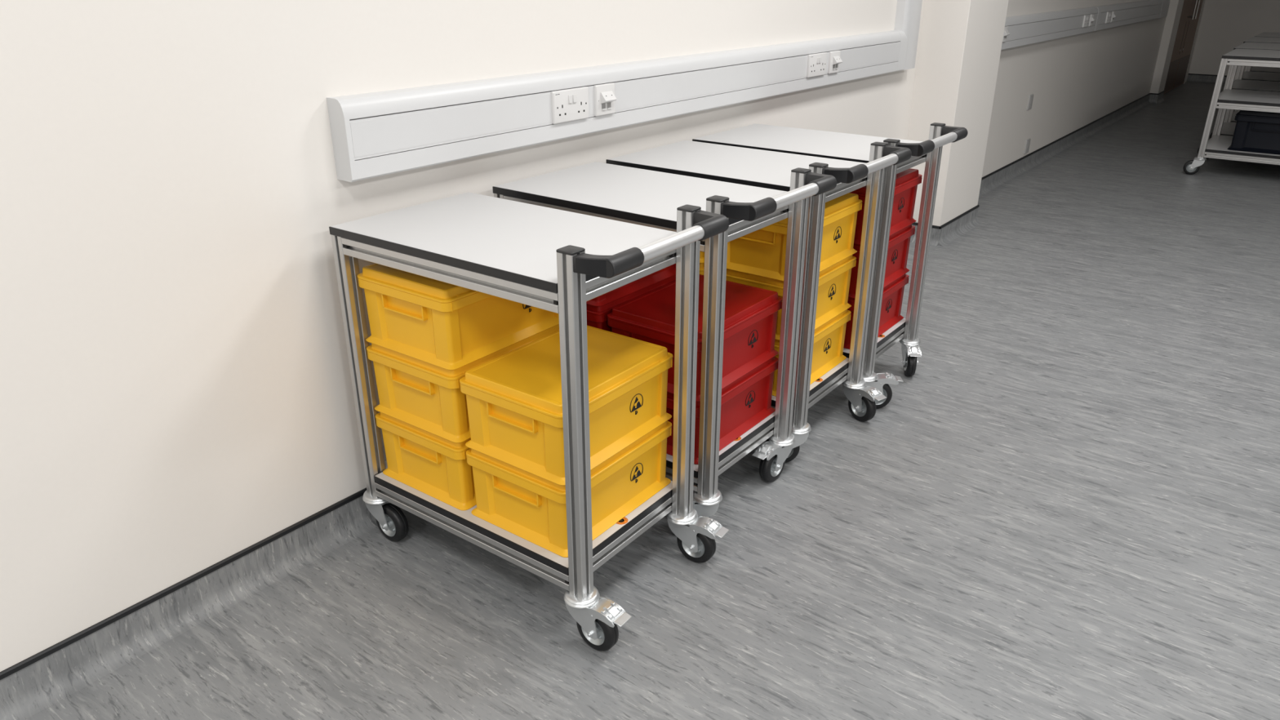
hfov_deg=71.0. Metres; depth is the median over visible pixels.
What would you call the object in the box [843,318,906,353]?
shelf
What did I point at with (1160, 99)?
baseboard
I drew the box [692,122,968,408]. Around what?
trolley
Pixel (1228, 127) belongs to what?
shelf
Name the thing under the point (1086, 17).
wall socket
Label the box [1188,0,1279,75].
wall
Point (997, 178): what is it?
baseboard
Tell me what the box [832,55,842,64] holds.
hood
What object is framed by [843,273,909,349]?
crate
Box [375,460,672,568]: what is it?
shelf
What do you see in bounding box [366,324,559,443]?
crate
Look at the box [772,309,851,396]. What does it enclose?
crate
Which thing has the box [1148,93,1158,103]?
baseboard
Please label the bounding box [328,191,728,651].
trolley
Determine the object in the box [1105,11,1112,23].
wall socket
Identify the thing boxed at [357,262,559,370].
crate
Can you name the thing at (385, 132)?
cable trunking
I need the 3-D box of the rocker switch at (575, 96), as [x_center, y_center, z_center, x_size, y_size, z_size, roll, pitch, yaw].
[-0.180,-0.721,2.471,0.004,0.021,0.012,17,29,34]
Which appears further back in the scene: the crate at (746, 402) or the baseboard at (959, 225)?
the baseboard at (959, 225)
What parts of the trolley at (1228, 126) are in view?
post, post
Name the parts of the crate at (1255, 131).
lid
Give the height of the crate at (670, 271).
0.176 m
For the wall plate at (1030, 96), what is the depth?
6.18 m
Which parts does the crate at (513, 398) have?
lid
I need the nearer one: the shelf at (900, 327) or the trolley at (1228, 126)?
the shelf at (900, 327)
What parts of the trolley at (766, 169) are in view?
post, frame rail, frame rail, post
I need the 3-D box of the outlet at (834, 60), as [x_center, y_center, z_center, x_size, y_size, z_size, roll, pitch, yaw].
[0.798,-1.208,3.639,0.029,0.086,0.086,17,29,34]
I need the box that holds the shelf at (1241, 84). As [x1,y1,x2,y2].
[1232,79,1279,91]
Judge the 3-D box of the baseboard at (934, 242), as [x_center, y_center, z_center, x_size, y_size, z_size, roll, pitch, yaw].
[1.459,-0.669,4.727,0.232,0.100,0.040,17,29,34]
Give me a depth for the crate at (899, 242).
3.00 m
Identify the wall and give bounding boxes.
[0,0,1205,671]
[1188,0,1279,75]
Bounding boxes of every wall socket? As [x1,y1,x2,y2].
[551,86,588,124]
[806,52,826,77]
[1082,14,1090,27]
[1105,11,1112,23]
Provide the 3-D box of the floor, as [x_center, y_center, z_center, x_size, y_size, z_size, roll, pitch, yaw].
[4.200,0.083,3.244,6.840,0.100,18.360,17,29,34]
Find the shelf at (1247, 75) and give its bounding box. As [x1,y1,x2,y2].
[1242,71,1279,80]
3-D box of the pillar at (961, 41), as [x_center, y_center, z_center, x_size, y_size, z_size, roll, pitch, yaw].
[1.639,-1.987,4.434,0.246,2.750,0.585,17,29,34]
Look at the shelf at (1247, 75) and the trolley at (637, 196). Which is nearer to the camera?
the trolley at (637, 196)
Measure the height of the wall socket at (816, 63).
0.086 m
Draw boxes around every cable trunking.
[326,0,922,182]
[1000,0,1169,49]
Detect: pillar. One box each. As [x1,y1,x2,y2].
[907,0,1008,226]
[1150,0,1184,93]
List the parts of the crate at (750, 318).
lid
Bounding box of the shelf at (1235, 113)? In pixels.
[1231,111,1239,121]
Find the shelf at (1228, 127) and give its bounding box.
[1220,121,1235,134]
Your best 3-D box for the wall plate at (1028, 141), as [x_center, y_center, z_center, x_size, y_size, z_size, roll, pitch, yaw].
[2.770,-1.528,6.409,0.011,0.100,0.086,17,29,34]
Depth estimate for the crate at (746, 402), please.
2.37 m
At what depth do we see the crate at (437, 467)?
2.09 m
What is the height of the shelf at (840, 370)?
0.018 m
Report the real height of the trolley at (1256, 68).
0.800 m
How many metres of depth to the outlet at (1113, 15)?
7.27 m
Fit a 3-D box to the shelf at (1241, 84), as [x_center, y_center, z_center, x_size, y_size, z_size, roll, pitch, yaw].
[5.034,-1.998,6.635,1.147,0.018,0.737,17,29,34]
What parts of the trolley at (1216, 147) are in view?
post, post, frame rail, shelf, frame rail, shelf, frame rail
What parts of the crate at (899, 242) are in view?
lid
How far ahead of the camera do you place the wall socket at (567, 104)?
2.46 m
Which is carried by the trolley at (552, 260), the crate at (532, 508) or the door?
the crate at (532, 508)
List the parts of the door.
kick plate, kick plate, pull handle, pull handle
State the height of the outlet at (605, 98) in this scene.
0.086 m
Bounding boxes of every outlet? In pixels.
[593,82,617,116]
[827,50,842,74]
[1002,26,1009,42]
[1088,13,1095,26]
[1110,10,1116,22]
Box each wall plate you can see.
[1023,137,1031,154]
[1026,93,1033,110]
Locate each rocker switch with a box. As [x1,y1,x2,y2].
[568,94,572,103]
[573,94,577,102]
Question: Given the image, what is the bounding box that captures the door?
[1164,0,1204,93]
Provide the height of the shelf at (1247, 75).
0.018 m
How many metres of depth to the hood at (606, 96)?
2.57 m
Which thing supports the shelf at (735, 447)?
attached to the trolley at (637, 196)
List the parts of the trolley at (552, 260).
post, frame rail, frame rail, post, frame rail, frame rail, post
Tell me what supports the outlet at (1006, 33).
attached to the cable trunking at (1030, 28)
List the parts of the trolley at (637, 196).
post, frame rail, frame rail, post, frame rail, frame rail, post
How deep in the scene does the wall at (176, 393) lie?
1.86 m
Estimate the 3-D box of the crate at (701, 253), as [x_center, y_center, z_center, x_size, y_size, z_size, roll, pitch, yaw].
[0.179,-0.456,2.792,0.299,0.176,0.394,17,29,34]
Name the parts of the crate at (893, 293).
lid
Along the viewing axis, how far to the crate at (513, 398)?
1.91 m
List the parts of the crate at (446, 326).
lid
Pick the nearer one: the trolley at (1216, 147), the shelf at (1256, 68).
the trolley at (1216, 147)
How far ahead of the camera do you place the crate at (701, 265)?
2.62 m
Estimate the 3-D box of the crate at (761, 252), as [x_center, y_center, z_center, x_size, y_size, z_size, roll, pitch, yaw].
[0.427,-0.383,2.623,0.299,0.176,0.394,17,29,34]
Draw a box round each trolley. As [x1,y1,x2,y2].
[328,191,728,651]
[492,161,836,517]
[605,140,911,462]
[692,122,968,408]
[1182,48,1279,174]
[1197,42,1279,153]
[1209,36,1279,138]
[1250,31,1279,72]
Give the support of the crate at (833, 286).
on the crate at (829, 337)
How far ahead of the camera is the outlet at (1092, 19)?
6.74 m
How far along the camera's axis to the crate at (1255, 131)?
6.07 m
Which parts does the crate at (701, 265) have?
lid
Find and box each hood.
[600,90,617,103]
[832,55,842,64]
[1004,30,1009,35]
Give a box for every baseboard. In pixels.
[0,487,406,719]
[910,222,941,246]
[937,204,981,246]
[978,93,1150,196]
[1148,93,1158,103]
[1156,90,1165,103]
[1186,73,1226,84]
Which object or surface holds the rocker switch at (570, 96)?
attached to the wall socket at (567, 104)
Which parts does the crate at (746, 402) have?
lid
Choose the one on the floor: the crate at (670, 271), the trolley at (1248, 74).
the trolley at (1248, 74)
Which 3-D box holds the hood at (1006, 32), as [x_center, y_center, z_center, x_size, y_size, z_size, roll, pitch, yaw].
[2.144,-1.909,5.236,0.020,0.032,0.050,17,29,34]
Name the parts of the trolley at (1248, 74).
post, post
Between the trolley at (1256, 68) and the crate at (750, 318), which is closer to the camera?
the crate at (750, 318)
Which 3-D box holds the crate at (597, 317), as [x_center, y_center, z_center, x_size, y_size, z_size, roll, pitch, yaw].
[-0.099,-0.150,2.527,0.299,0.176,0.394,17,29,34]
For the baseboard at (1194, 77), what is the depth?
11.53 m
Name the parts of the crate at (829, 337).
lid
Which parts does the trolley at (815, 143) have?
post, frame rail, frame rail, post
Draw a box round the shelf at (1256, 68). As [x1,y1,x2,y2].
[1251,66,1279,72]
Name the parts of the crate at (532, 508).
lid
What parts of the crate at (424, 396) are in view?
lid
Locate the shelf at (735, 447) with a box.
[666,412,774,471]
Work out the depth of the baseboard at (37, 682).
1.94 m
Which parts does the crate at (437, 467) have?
lid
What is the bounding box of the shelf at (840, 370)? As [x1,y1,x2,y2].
[771,357,848,400]
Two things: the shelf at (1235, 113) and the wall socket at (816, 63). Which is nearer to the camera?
the wall socket at (816, 63)
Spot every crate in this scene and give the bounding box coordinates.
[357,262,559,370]
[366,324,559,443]
[375,412,476,511]
[459,325,672,485]
[466,421,671,557]
[586,263,675,306]
[586,275,675,332]
[607,274,782,401]
[666,356,778,464]
[699,251,704,263]
[699,262,704,275]
[725,254,856,340]
[726,192,862,281]
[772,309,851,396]
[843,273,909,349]
[848,224,915,298]
[849,168,922,244]
[1227,110,1279,155]
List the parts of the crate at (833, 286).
lid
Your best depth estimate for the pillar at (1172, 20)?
9.58 m
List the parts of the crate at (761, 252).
lid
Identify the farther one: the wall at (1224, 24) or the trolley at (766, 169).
the wall at (1224, 24)
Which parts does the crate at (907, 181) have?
lid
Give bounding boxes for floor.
[25,81,1279,719]
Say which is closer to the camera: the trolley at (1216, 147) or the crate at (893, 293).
the crate at (893, 293)
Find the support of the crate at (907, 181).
on the crate at (899, 242)
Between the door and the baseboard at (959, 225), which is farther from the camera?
the door
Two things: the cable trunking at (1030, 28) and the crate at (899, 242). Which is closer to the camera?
the crate at (899, 242)

